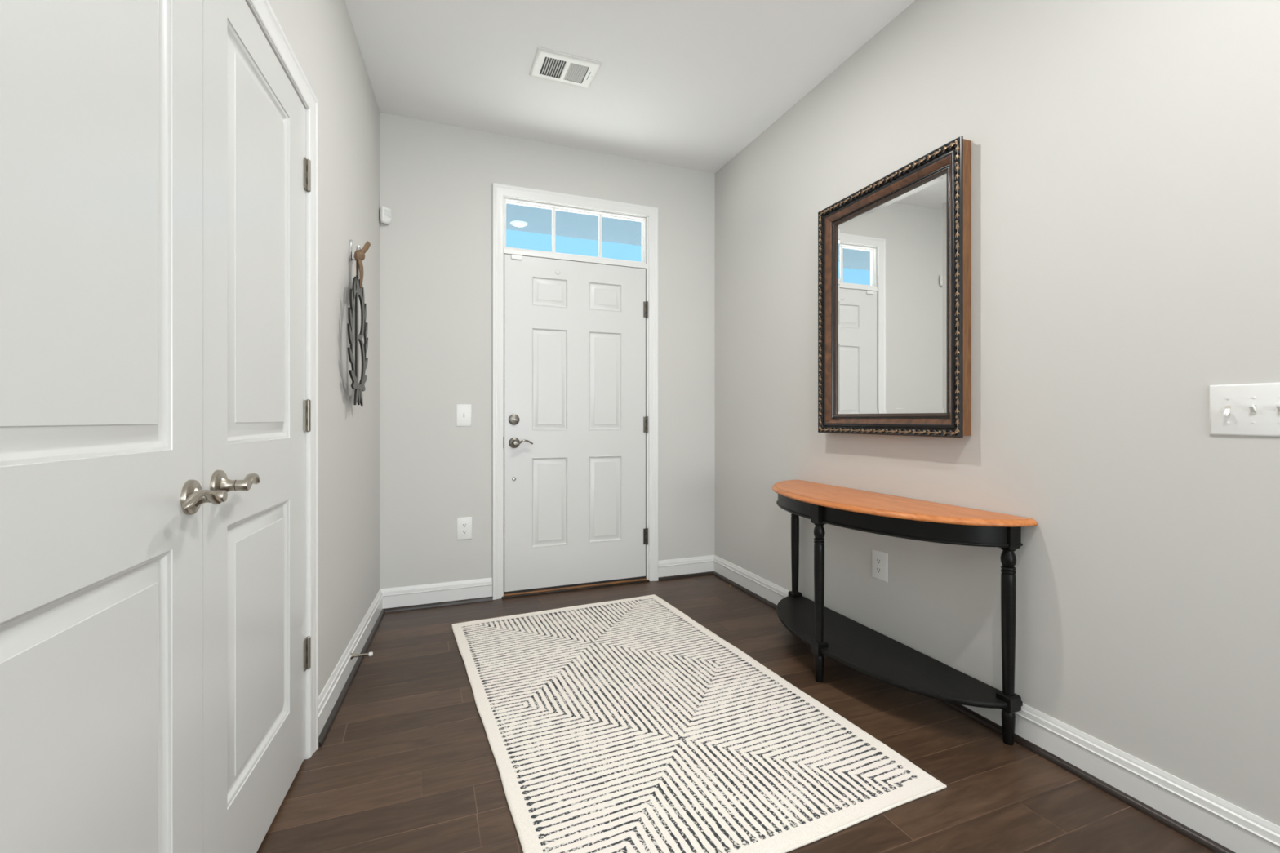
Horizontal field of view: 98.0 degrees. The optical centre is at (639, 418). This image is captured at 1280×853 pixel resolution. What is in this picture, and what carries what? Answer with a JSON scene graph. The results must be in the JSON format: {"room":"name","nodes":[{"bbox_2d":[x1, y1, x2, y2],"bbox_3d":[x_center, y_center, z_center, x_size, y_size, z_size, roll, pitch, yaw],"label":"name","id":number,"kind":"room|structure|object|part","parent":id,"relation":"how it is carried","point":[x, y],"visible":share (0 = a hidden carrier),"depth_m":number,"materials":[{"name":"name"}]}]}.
{"room":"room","nodes":[
{"label":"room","id":0,"kind":"room"},
{"bbox_2d":[267,0,379,696],"bbox_3d":[-0.443,-0.315,-0.573,0.140,2.776,7.600,0,0,-16],"label":"wall","id":1,"kind":"structure","parent":0,"point":[321,35],"depth_m":2.24,"materials":[{"name":"grey paint"}]},
{"bbox_2d":[0,0,227,852],"bbox_3d":[-0.747,0.044,0.753,0.093,2.034,0.716,0,0,-16],"label":"door","id":2,"kind":"structure","parent":1,"relation":"in","point":[102,495],"depth_m":0.80,"materials":[{"name":"white paint"}]},
{"bbox_3d":[-0.789,0.144,1.008,0.024,0.034,0.120,0,0,-13],"label":"lever","id":3,"kind":"part","parent":2,"relation":"part of","materials":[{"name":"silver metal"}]},
{"bbox_2d":[202,0,311,852],"bbox_3d":[-0.946,0.044,1.429,0.093,2.034,0.690,0,0,-16],"label":"door","id":4,"kind":"structure","parent":1,"relation":"in","point":[256,171],"depth_m":1.33,"materials":[{"name":"white paint"}]},
{"bbox_3d":[-0.848,0.136,1.211,0.024,0.034,0.120,0,0,-19],"label":"lever","id":5,"kind":"part","parent":4,"relation":"part of","materials":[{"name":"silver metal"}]},
{"bbox_2d":[244,0,318,759],"bbox_3d":[-0.873,0.017,1.072,0.081,2.112,1.530,0,0,-16],"label":"door frame","id":6,"kind":"structure","parent":1,"relation":"attached to","point":[262,11],"depth_m":1.76,"materials":[{"name":"white paint"}]},
{"bbox_2d":[318,589,382,737],"bbox_3d":[-1.249,1.010,2.455,0.018,0.126,1.335,0,0,-16],"label":"baseboard","id":7,"kind":"structure","parent":1,"relation":"attached to","point":[331,691],"depth_m":2.23,"materials":[{"name":"white paint"}]},
{"bbox_2d":[318,608,385,746],"bbox_3d":[-1.236,1.063,2.459,0.016,0.019,1.335,0,0,-16],"label":"trim","id":8,"kind":"structure","parent":1,"relation":"attached to","point":[323,735],"depth_m":2.20,"materials":[{"name":"brown wood"}]},
{"bbox_2d":[348,240,360,261],"bbox_3d":[-1.210,-0.712,2.360,0.047,0.092,0.036,0,0,-21],"label":"wall hook","id":9,"kind":"object","parent":1,"relation":"attached to","point":[350,245],"visible":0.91,"depth_m":2.35,"materials":[{"name":"silver metal"}]},
{"bbox_3d":[-1.223,-0.712,2.355,0.011,0.092,0.036,0,0,-16],"label":"plate","id":10,"kind":"part","parent":9,"relation":"part of","materials":[{"name":"silver metal"}]},
{"bbox_3d":[-1.210,-0.701,2.359,0.047,0.064,0.019,0,0,-16],"label":"hook arm","id":11,"kind":"part","parent":9,"relation":"part of","materials":[{"name":"silver metal"}]},
{"bbox_2d":[346,240,370,405],"bbox_3d":[-1.177,-0.410,2.345,0.052,0.708,0.392,0,0,-13],"label":"sign","id":12,"kind":"object","parent":9,"relation":"hanging from","point":[357,291],"visible":1,"depth_m":2.33,"materials":[{"name":"black metal"}]},
{"bbox_2d":[350,652,373,659],"bbox_3d":[-1.162,0.988,2.327,0.083,0.025,0.025,0,0,-16],"label":"door stop","id":13,"kind":"object","parent":1,"relation":"attached to","point":[370,654],"visible":1,"depth_m":2.32,"materials":[{"name":"silver metal"}]},
{"bbox_3d":[-1.161,0.988,2.327,0.056,0.012,0.012,0,0,-16],"label":"rod","id":14,"kind":"part","parent":13,"relation":"part of","materials":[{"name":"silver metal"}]},
{"bbox_2d":[379,112,715,589],"bbox_3d":[-0.477,-0.315,3.516,2.512,2.776,0.078,0,0,-21],"label":"wall","id":15,"kind":"structure","parent":0,"point":[436,180],"depth_m":3.27,"materials":[{"name":"grey paint"}]},
{"bbox_2d":[380,205,391,225],"bbox_3d":[-1.406,-1.122,3.076,0.055,0.090,0.055,0,0,-21],"label":"sensor","id":16,"kind":"object","parent":15,"relation":"attached to","point":[385,213],"visible":1,"depth_m":3.06,"materials":[{"name":"white plastic"}]},
{"bbox_2d":[380,577,492,608],"bbox_3d":[-1.160,1.010,3.196,0.606,0.126,0.018,0,0,-21],"label":"baseboard","id":17,"kind":"structure","parent":15,"relation":"attached to","point":[397,597],"depth_m":3.19,"materials":[{"name":"white paint"}]},
{"bbox_2d":[383,596,492,613],"bbox_3d":[-1.155,1.063,3.183,0.606,0.019,0.016,0,0,-21],"label":"trim","id":18,"kind":"structure","parent":15,"relation":"attached to","point":[486,598],"depth_m":3.18,"materials":[{"name":"brown wood"}]},
{"bbox_2d":[456,404,471,426],"bbox_3d":[-1.028,-0.019,3.249,0.085,0.129,0.015,0,0,-21],"label":"light switch","id":19,"kind":"object","parent":15,"relation":"attached to","point":[464,411],"visible":1,"depth_m":3.25,"materials":[{"name":"white plastic"}]},
{"bbox_2d":[457,516,471,539],"bbox_3d":[-1.026,0.641,3.254,0.085,0.129,0.008,0,0,-21],"label":"wall outlet","id":20,"kind":"object","parent":15,"relation":"attached to","point":[464,524],"visible":1,"depth_m":3.25,"materials":[{"name":"white plastic"}]},
{"bbox_2d":[461,529,467,533],"bbox_3d":[-1.026,0.661,3.252,0.034,0.025,0.004,0,0,-21],"label":"receptacle","id":21,"kind":"object","parent":20,"relation":"attached to","point":[463,531],"depth_m":3.25,"materials":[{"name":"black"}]},
{"bbox_2d":[461,523,467,527],"bbox_3d":[-1.026,0.622,3.252,0.034,0.025,0.004,0,0,-21],"label":"receptacle","id":22,"kind":"object","parent":20,"relation":"attached to","point":[463,525],"depth_m":3.25,"materials":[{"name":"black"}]},
{"bbox_2d":[503,197,645,263],"bbox_3d":[-0.399,-1.177,3.538,0.926,0.309,0.048,0,0,-21],"label":"window","id":23,"kind":"structure","parent":15,"relation":"in","point":[553,207],"depth_m":3.52,"materials":[{"name":"white paint"}]},
{"bbox_2d":[492,182,657,599],"bbox_3d":[-0.393,-0.164,3.538,1.069,2.473,0.099,0,0,-21],"label":"door frame","id":24,"kind":"structure","parent":15,"relation":"attached to","point":[500,191],"depth_m":3.44,"materials":[{"name":"white paint"}]},
{"bbox_2d":[503,253,648,594],"bbox_3d":[-0.385,0.030,3.512,0.938,2.047,0.122,0,0,-21],"label":"door","id":25,"kind":"structure","parent":15,"relation":"in","point":[575,421],"depth_m":3.50,"materials":[{"name":"white paint"}]},
{"bbox_3d":[-0.698,0.142,3.338,0.119,0.034,0.026,0,0,-23],"label":"lever","id":26,"kind":"part","parent":25,"relation":"part of","materials":[{"name":"silver metal"}]},
{"bbox_2d":[657,571,713,581],"bbox_3d":[0.325,1.063,3.767,0.435,0.019,0.016,0,0,-21],"label":"trim","id":27,"kind":"structure","parent":15,"relation":"attached to","point":[695,575],"depth_m":3.75,"materials":[{"name":"brown wood"}]},
{"bbox_2d":[657,555,714,577],"bbox_3d":[0.321,1.010,3.779,0.435,0.126,0.018,0,0,-21],"label":"baseboard","id":28,"kind":"structure","parent":15,"relation":"attached to","point":[670,567],"depth_m":3.77,"materials":[{"name":"white paint"}]},
{"bbox_2d":[344,0,915,173],"bbox_3d":[0.561,-1.763,-0.213,3.712,0.120,7.778,0,0,-21],"label":"ceiling","id":29,"kind":"structure","parent":0,"point":[688,84],"depth_m":2.65,"materials":[{"name":"white paint"}]},
{"bbox_2d":[528,46,601,88],"bbox_3d":[-0.365,-1.699,2.707,0.308,0.010,0.222,0,0,-21],"label":"ceiling vent","id":30,"kind":"object","parent":29,"relation":"in","point":[556,66],"visible":1,"depth_m":2.69,"materials":[{"name":"white plastic"}]},
{"bbox_2d":[256,574,1214,852],"bbox_3d":[0.561,1.133,-0.213,3.712,0.120,7.778,0,0,-21],"label":"floor","id":31,"kind":"structure","parent":0,"point":[406,763],"depth_m":1.72,"materials":[{"name":"brown wood"}]},
{"bbox_2d":[501,577,649,598],"bbox_3d":[-0.398,1.063,3.535,0.953,0.019,0.100,0,0,-21],"label":"threshold","id":32,"kind":"object","parent":31,"relation":"on","point":[644,580],"visible":0.67,"depth_m":3.48,"materials":[{"name":"brown metal"}]},
{"bbox_2d":[451,594,946,852],"bbox_3d":[-0.043,1.068,2.251,1.181,0.009,1.937,0,0,-25],"label":"area rug","id":33,"kind":"object","parent":31,"relation":"on","point":[628,725],"visible":1,"depth_m":1.84,"materials":[{"name":"white fabric"}]},
{"bbox_2d":[772,480,1037,745],"bbox_3d":[0.889,0.700,2.331,0.399,0.747,1.274,0,0,-21],"label":"console table","id":34,"kind":"object","parent":31,"relation":"on","point":[846,642],"visible":1,"depth_m":2.07,"materials":[{"name":"brown wood"}]},
{"bbox_3d":[0.815,0.711,2.922,0.051,0.724,0.051,0,0,-21],"label":"leg","id":35,"kind":"part","parent":34,"relation":"part of","materials":[{"name":"black wood"}]},
{"bbox_3d":[0.733,0.711,2.276,0.051,0.724,0.051,0,0,-21],"label":"leg","id":36,"kind":"part","parent":34,"relation":"part of","materials":[{"name":"black wood"}]},
{"bbox_2d":[776,595,1022,708],"bbox_3d":[0.891,0.939,2.332,0.362,0.018,1.200,0,0,-21],"label":"shelf","id":37,"kind":"object","parent":34,"relation":"attached to","point":[851,644],"depth_m":2.15,"materials":[{"name":"black wood"}]},
{"bbox_3d":[0.890,0.414,2.332,0.355,0.010,1.207,0,0,-21],"label":"bead moulding","id":38,"kind":"part","parent":34,"relation":"part of","materials":[{"name":"black wood"}]},
{"bbox_3d":[1.219,0.711,1.841,0.051,0.724,0.051,0,0,-21],"label":"leg","id":39,"kind":"part","parent":34,"relation":"part of","materials":[{"name":"black wood"}]},
{"bbox_2d":[715,0,1279,826],"bbox_3d":[1.918,-0.315,0.333,0.140,2.776,7.600,0,0,-21],"label":"wall","id":40,"kind":"structure","parent":0,"point":[1126,153],"depth_m":1.70,"materials":[{"name":"grey paint"}]},
{"bbox_2d":[871,548,887,582],"bbox_3d":[1.050,0.643,2.441,0.008,0.126,0.089,0,0,-21],"label":"wall outlet","id":41,"kind":"object","parent":40,"relation":"attached to","point":[879,558],"visible":1,"depth_m":2.44,"materials":[{"name":"white plastic"}]},
{"bbox_2d":[875,566,881,573],"bbox_3d":[1.048,0.662,2.440,0.004,0.025,0.034,0,0,-21],"label":"receptacle","id":42,"kind":"object","parent":41,"relation":"attached to","point":[878,569],"depth_m":2.44,"materials":[{"name":"white plastic"}]},
{"bbox_2d":[875,557,881,564],"bbox_3d":[1.048,0.624,2.440,0.004,0.025,0.034,0,0,-21],"label":"receptacle","id":43,"kind":"object","parent":41,"relation":"attached to","point":[878,560],"depth_m":2.44,"materials":[{"name":"white plastic"}]},
{"bbox_2d":[817,135,971,437],"bbox_3d":[1.042,-0.475,2.382,0.060,1.088,0.793,0,0,-21],"label":"wall mirror","id":44,"kind":"object","parent":40,"relation":"attached to","point":[895,253],"visible":1,"depth_m":2.31,"materials":[{"name":"brown wood"}]},
{"bbox_2d":[836,173,946,413],"bbox_3d":[1.052,-0.475,2.385,0.001,0.911,0.616,0,0,-20],"label":"mirror glass","id":45,"kind":"object","parent":44,"relation":"attached to","point":[891,250],"depth_m":2.34,"materials":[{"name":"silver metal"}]},
{"bbox_3d":[1.049,-0.475,2.384,0.045,1.075,0.780,0,0,-21],"label":"backing frame","id":46,"kind":"part","parent":44,"relation":"part of","materials":[{"name":"brown wood"}]},
{"bbox_2d":[712,571,1235,852],"bbox_3d":[1.832,1.063,0.300,0.016,0.019,7.600,0,0,-21],"label":"trim","id":47,"kind":"structure","parent":40,"relation":"attached to","point":[1180,828],"depth_m":1.63,"materials":[{"name":"brown wood"}]},
{"bbox_2d":[713,555,1279,852],"bbox_3d":[1.844,1.010,0.305,0.018,0.126,7.600,0,0,-21],"label":"baseboard","id":48,"kind":"structure","parent":40,"relation":"attached to","point":[1236,828],"depth_m":1.54,"materials":[{"name":"white paint"}]},
{"bbox_2d":[1209,382,1279,436],"bbox_3d":[1.460,-0.021,1.327,0.019,0.126,0.162,0,0,-21],"label":"light switch","id":49,"kind":"object","parent":40,"relation":"attached to","point":[1253,410],"visible":1,"depth_m":1.34,"materials":[{"name":"white plastic"}]},
{"label":"outside","id":50,"kind":"structure","parent":0,"visible":0},
{"bbox_2d":[506,203,641,245],"bbox_3d":[-0.359,-1.777,4.428,8.000,0.200,1.532,0,0,-21],"label":"ceiling","id":51,"kind":"structure","parent":50,"point":[518,217],"depth_m":4.81,"materials":[{"name":"blue paint"}]}
]}

